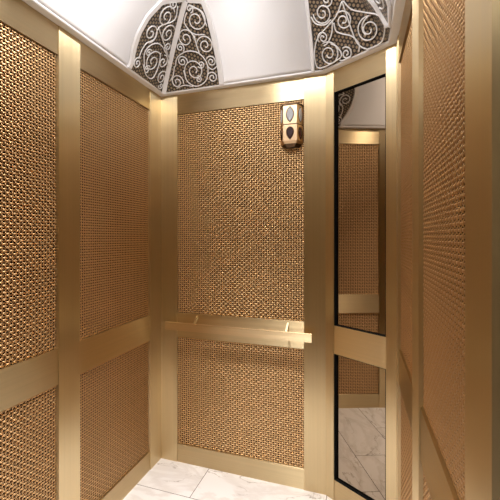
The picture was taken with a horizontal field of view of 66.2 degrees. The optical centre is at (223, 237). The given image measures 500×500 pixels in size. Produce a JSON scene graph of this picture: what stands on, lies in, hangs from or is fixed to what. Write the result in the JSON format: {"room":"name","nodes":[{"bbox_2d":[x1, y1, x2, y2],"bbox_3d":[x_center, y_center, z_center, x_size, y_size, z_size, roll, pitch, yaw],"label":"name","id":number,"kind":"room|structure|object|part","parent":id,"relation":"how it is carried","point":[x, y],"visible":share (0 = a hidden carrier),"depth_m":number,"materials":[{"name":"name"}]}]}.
{"room":"elevator interior","nodes":[
{"label":"elevator interior","id":0,"kind":"room"},
{"bbox_2d":[37,0,394,83],"bbox_3d":[-0.034,-1.038,1.317,1.236,0.405,1.486,0,0,20],"label":"ceiling","id":1,"kind":"structure","parent":0,"point":[257,39],"depth_m":1.84,"materials":[{"name":"white paint"}]},
{"bbox_2d":[127,0,223,93],"bbox_3d":[-0.243,-0.994,1.951,0.399,0.339,0.437,0,0,20],"label":"decorative panel","id":2,"kind":"object","parent":1,"relation":"in","point":[172,49],"visible":1,"depth_m":1.97,"materials":[{"name":"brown metal"}]},
{"bbox_2d":[22,0,405,96],"bbox_3d":[-0.034,-0.830,1.317,1.315,0.010,1.565,0,0,20],"label":"trim","id":3,"kind":"structure","parent":1,"relation":"attached to","point":[398,8],"depth_m":1.74,"materials":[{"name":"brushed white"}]},
{"bbox_2d":[304,0,391,70],"bbox_3d":[0.508,-1.002,1.649,0.385,0.352,0.456,0,0,20],"label":"decorative panel","id":4,"kind":"object","parent":1,"relation":"in","point":[338,30],"visible":1,"depth_m":1.71,"materials":[{"name":"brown metal"}]},
{"bbox_2d":[123,458,331,499],"bbox_3d":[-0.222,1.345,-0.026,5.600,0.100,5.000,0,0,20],"label":"floor","id":5,"kind":"structure","parent":0,"point":[168,479],"depth_m":1.99,"materials":[{"name":"white stone"}]},
{"bbox_2d":[148,89,177,469],"bbox_3d":[-0.348,0.235,2.186,0.129,2.120,0.147,0,0,20],"label":"post","id":6,"kind":"object","parent":5,"relation":"on","point":[162,114],"visible":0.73,"depth_m":2.21,"materials":[{"name":"gold metal"}]},
{"bbox_2d":[304,70,333,499],"bbox_3d":[0.489,0.235,1.941,0.166,2.120,0.047,0,0,31],"label":"post","id":7,"kind":"object","parent":5,"relation":"on","point":[318,89],"visible":0.85,"depth_m":1.94,"materials":[{"name":"gold metal"}]},
{"bbox_2d":[386,35,401,499],"bbox_3d":[0.722,0.235,1.617,0.066,2.120,0.114,0,0,20],"label":"post","id":8,"kind":"object","parent":5,"relation":"on","point":[393,67],"visible":0.68,"depth_m":1.64,"materials":[{"name":"gold metal"}]},
{"bbox_2d":[465,0,499,499],"bbox_3d":[0.384,0.235,0.515,0.077,2.120,0.124,0,0,20],"label":"brass post","id":9,"kind":"object","parent":5,"relation":"on","point":[482,17],"visible":1,"depth_m":0.51,"materials":[{"name":"gold metal"}]},
{"bbox_3d":[0.076,0.220,2.134,0.971,2.150,0.044,0,0,20],"label":"wall","id":10,"kind":"structure","parent":0,"visible":0},
{"bbox_2d":[177,77,303,489],"bbox_3d":[0.074,0.235,2.098,0.725,2.120,0.023,0,0,20],"label":"mesh panel","id":11,"kind":"object","parent":10,"relation":"attached to","point":[241,193],"visible":0.98,"depth_m":2.09,"materials":[{"name":"brown metal"}]},
{"bbox_2d":[165,316,311,342],"bbox_3d":[0.061,0.480,2.052,0.813,0.075,0.072,0,0,20],"label":"handrail","id":12,"kind":"object","parent":11,"relation":"attached to","point":[285,335],"visible":1,"depth_m":2.00,"materials":[{"name":"gold metal"}]},
{"bbox_3d":[0.074,0.503,2.098,0.725,0.139,0.023,0,0,20],"label":"rail","id":13,"kind":"part","parent":11,"relation":"part of","materials":[{"name":"gold metal"}]},
{"bbox_3d":[0.074,-0.768,2.098,0.725,0.113,0.023,0,0,20],"label":"header rail","id":14,"kind":"part","parent":11,"relation":"part of","materials":[{"name":"gold metal"}]},
{"bbox_3d":[0.074,1.244,2.098,0.725,0.103,0.023,0,0,20],"label":"rail","id":15,"kind":"part","parent":11,"relation":"part of","materials":[{"name":"gold metal"}]},
{"bbox_2d":[280,102,303,148],"bbox_3d":[0.344,-0.572,1.964,0.127,0.217,0.060,0,0,20],"label":"wall lantern","id":16,"kind":"object","parent":11,"relation":"attached to","point":[291,114],"visible":1,"depth_m":1.94,"materials":[{"name":"gold metal"}]},
{"bbox_3d":[0.663,0.220,1.798,0.343,2.150,0.249,0,0,20],"label":"wall","id":17,"kind":"structure","parent":0,"visible":0},
{"bbox_2d":[334,48,385,499],"bbox_3d":[0.633,0.235,1.781,0.023,2.120,0.276,0,0,-36],"label":"mirror panel","id":18,"kind":"object","parent":17,"relation":"attached to","point":[359,85],"visible":0.82,"depth_m":1.78,"materials":[{"name":"clear mirror"}]},
{"bbox_3d":[0.633,1.245,1.781,0.023,0.100,0.276,0,0,-36],"label":"rail","id":19,"kind":"part","parent":18,"relation":"part of","materials":[{"name":"gold metal"}]},
{"bbox_3d":[0.633,0.503,1.781,0.023,0.139,0.276,0,0,-36],"label":"rail","id":20,"kind":"part","parent":18,"relation":"part of","materials":[{"name":"gold metal"}]},
{"bbox_3d":[0.633,-0.770,1.781,0.023,0.109,0.276,0,0,-36],"label":"header rail","id":21,"kind":"part","parent":18,"relation":"part of","materials":[{"name":"gold metal"}]},
{"bbox_2d":[337,76,384,334],"bbox_3d":[0.639,-0.141,1.785,0.006,1.146,0.272,0,0,-36],"label":"mirror glass","id":22,"kind":"object","parent":18,"relation":"on","point":[361,102],"depth_m":1.78,"materials":[{"name":"brown mirror"}]},
{"bbox_2d":[337,355,384,499],"bbox_3d":[0.639,0.884,1.785,0.006,0.618,0.272,0,0,-36],"label":"mirror glass","id":23,"kind":"object","parent":18,"relation":"on","point":[360,382],"depth_m":1.78,"materials":[{"name":"brown mirror"}]},
{"bbox_3d":[-0.676,0.220,1.540,0.044,2.150,1.593,0,0,20],"label":"wall","id":24,"kind":"structure","parent":0,"visible":0},
{"bbox_2d":[0,0,57,499],"bbox_3d":[-0.745,0.235,1.250,0.023,2.120,0.519,0,0,20],"label":"mesh panel","id":25,"kind":"object","parent":24,"relation":"attached to","point":[28,39],"visible":1,"depth_m":1.36,"materials":[{"name":"brown metal"}]},
{"bbox_3d":[-0.745,0.503,1.250,0.023,0.139,0.519,0,0,20],"label":"rail","id":26,"kind":"part","parent":25,"relation":"part of","materials":[{"name":"gold metal"}]},
{"bbox_3d":[-0.745,-0.768,1.250,0.023,0.113,0.519,0,0,20],"label":"header rail","id":27,"kind":"part","parent":25,"relation":"part of","materials":[{"name":"gold metal"}]},
{"bbox_2d":[56,26,79,499],"bbox_3d":[-0.635,0.235,1.550,0.026,2.120,0.120,0,0,20],"label":"brass post","id":28,"kind":"object","parent":24,"relation":"attached to","point":[68,57],"visible":0.82,"depth_m":1.54,"materials":[{"name":"gold metal"}]},
{"bbox_2d":[80,41,149,499],"bbox_3d":[-0.520,0.235,1.871,0.023,2.120,0.561,0,0,20],"label":"mesh panel","id":29,"kind":"object","parent":24,"relation":"attached to","point":[114,106],"visible":1,"depth_m":1.82,"materials":[{"name":"brown metal"}]},
{"bbox_3d":[-0.520,0.503,1.871,0.023,0.139,0.561,0,0,20],"label":"rail","id":30,"kind":"part","parent":29,"relation":"part of","materials":[{"name":"gold metal"}]},
{"bbox_3d":[-0.520,-0.768,1.871,0.023,0.113,0.561,0,0,20],"label":"header rail","id":31,"kind":"part","parent":29,"relation":"part of","materials":[{"name":"gold metal"}]},
{"bbox_3d":[-0.520,1.244,1.871,0.023,0.103,0.561,0,0,20],"label":"rail","id":32,"kind":"part","parent":29,"relation":"part of","materials":[{"name":"gold metal"}]},
{"bbox_3d":[0.596,0.220,1.089,0.058,2.150,1.098,0,0,20],"label":"wall","id":33,"kind":"structure","parent":0,"visible":0},
{"bbox_2d":[399,0,411,499],"bbox_3d":[0.651,0.235,1.350,0.023,2.120,0.435,0,0,19],"label":"mesh panel","id":34,"kind":"object","parent":33,"relation":"attached to","point":[405,33],"visible":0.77,"depth_m":1.36,"materials":[{"name":"brown metal"}]},
{"bbox_3d":[0.651,0.525,1.350,0.023,0.139,0.435,0,0,19],"label":"rail","id":35,"kind":"part","parent":34,"relation":"part of","materials":[{"name":"gold metal"}]},
{"bbox_3d":[0.651,-0.768,1.350,0.023,0.113,0.435,0,0,19],"label":"header rail","id":36,"kind":"part","parent":34,"relation":"part of","materials":[{"name":"gold metal"}]},
{"bbox_2d":[412,0,424,499],"bbox_3d":[0.557,0.235,1.086,0.028,2.120,0.126,0,0,20],"label":"brass post","id":37,"kind":"object","parent":33,"relation":"attached to","point":[417,5],"visible":0.75,"depth_m":1.07,"materials":[{"name":"gold metal"}]},
{"bbox_2d":[420,0,464,499],"bbox_3d":[0.461,0.235,0.803,0.023,2.120,0.470,0,0,19],"label":"mesh panel","id":38,"kind":"object","parent":33,"relation":"attached to","point":[442,413],"visible":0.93,"depth_m":0.78,"materials":[{"name":"brown metal"}]},
{"bbox_3d":[0.461,0.525,0.803,0.023,0.139,0.470,0,0,19],"label":"rail","id":39,"kind":"part","parent":38,"relation":"part of","materials":[{"name":"gold metal"}]}
]}

